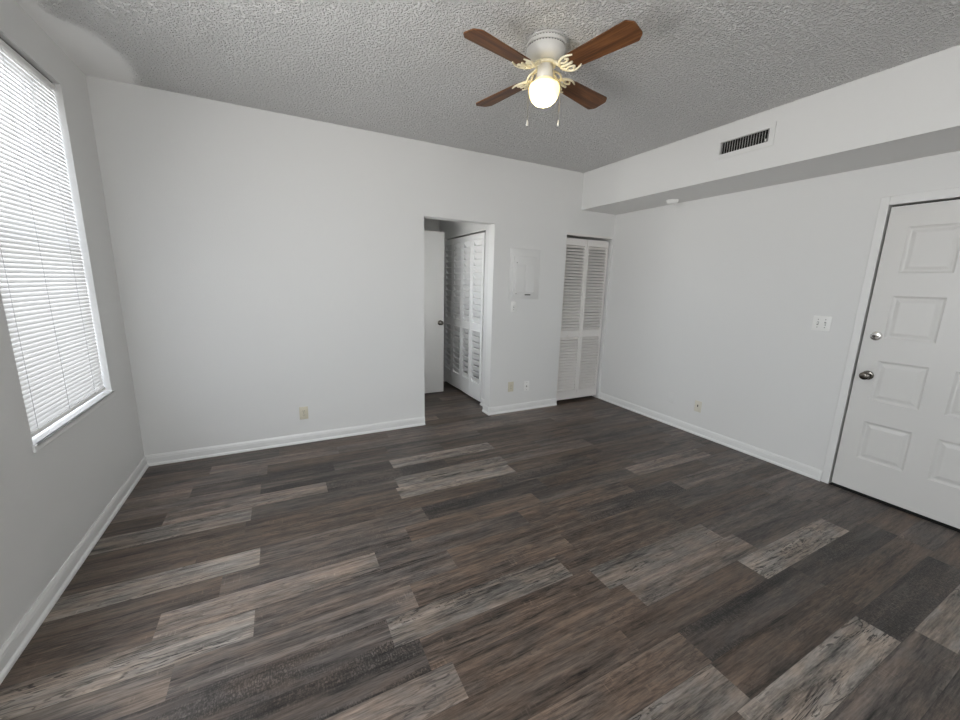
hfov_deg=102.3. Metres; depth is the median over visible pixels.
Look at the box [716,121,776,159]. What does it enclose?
air vent
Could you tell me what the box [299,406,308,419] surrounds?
wall outlet
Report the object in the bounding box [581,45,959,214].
wall
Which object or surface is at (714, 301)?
wall
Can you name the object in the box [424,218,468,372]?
wall
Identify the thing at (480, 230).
trim
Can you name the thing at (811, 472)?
baseboard
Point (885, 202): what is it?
trim
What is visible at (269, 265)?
wall
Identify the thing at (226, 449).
baseboard
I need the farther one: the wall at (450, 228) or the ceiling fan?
the wall at (450, 228)
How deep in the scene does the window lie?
2.06 m
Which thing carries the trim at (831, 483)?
attached to the wall at (714, 301)
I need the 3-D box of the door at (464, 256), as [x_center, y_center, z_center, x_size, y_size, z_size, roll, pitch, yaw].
[-0.224,-0.575,5.090,0.075,2.000,1.173,-4,13,-27]
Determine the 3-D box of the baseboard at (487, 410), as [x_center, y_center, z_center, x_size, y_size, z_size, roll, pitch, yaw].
[0.489,0.537,4.649,0.967,0.085,0.163,-4,13,-27]
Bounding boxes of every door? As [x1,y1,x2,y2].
[424,230,443,392]
[444,232,485,401]
[556,238,608,399]
[831,199,959,528]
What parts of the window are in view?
frame, sill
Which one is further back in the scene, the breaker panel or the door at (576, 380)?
the door at (576, 380)
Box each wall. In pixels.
[0,0,143,647]
[86,75,615,455]
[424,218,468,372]
[440,220,488,398]
[467,231,485,378]
[559,151,959,482]
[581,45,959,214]
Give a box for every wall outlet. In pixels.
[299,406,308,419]
[508,382,513,391]
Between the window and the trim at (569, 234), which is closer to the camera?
the window
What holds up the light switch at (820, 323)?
attached to the wall at (714, 301)
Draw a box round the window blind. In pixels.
[0,37,105,436]
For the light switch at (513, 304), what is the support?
attached to the wall at (269, 265)
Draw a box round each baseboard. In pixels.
[0,456,148,683]
[145,417,424,465]
[482,398,556,414]
[598,392,822,480]
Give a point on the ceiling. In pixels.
(408, 69)
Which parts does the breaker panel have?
panel door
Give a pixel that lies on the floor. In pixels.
(587, 557)
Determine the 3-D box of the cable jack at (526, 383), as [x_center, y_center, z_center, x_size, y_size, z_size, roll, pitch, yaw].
[0.549,0.308,4.557,0.074,0.118,0.013,-4,13,-27]
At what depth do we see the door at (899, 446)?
2.57 m
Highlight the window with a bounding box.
[0,55,115,452]
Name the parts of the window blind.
ladder cord, ladder cord, ladder cord, rail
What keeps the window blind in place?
attached to the wall at (51, 497)
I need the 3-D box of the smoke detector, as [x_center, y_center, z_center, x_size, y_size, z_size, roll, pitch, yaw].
[1.911,-1.567,3.842,0.116,0.038,0.116,-4,13,-27]
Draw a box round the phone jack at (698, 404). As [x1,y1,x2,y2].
[694,400,701,412]
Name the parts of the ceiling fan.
blade, blade, globe, blade, blade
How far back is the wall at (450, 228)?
4.67 m
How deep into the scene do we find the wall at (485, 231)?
5.25 m
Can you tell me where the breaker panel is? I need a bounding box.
[509,248,540,298]
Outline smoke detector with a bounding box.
[666,199,678,204]
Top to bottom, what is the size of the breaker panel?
0.540 m
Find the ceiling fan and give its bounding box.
[463,20,642,126]
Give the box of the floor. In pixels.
[0,381,959,719]
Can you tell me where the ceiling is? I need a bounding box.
[15,0,959,172]
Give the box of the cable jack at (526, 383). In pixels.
[524,381,528,390]
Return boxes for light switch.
[511,302,516,311]
[811,315,831,331]
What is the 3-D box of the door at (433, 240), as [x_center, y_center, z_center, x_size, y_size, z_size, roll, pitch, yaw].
[-0.823,-0.558,4.846,0.812,2.068,0.102,-4,13,-27]
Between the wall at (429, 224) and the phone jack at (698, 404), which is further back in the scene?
the wall at (429, 224)
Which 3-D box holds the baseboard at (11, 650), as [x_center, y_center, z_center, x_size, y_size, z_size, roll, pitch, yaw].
[-1.318,1.300,0.579,0.023,0.085,5.600,-4,13,-27]
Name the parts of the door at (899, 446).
knob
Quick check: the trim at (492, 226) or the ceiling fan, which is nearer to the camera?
the ceiling fan
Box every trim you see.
[446,228,485,238]
[484,224,494,406]
[567,233,611,238]
[821,187,959,483]
[829,198,959,532]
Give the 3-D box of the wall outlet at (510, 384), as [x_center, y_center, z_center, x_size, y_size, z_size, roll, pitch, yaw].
[0.355,0.308,4.458,0.072,0.116,0.008,-4,13,-27]

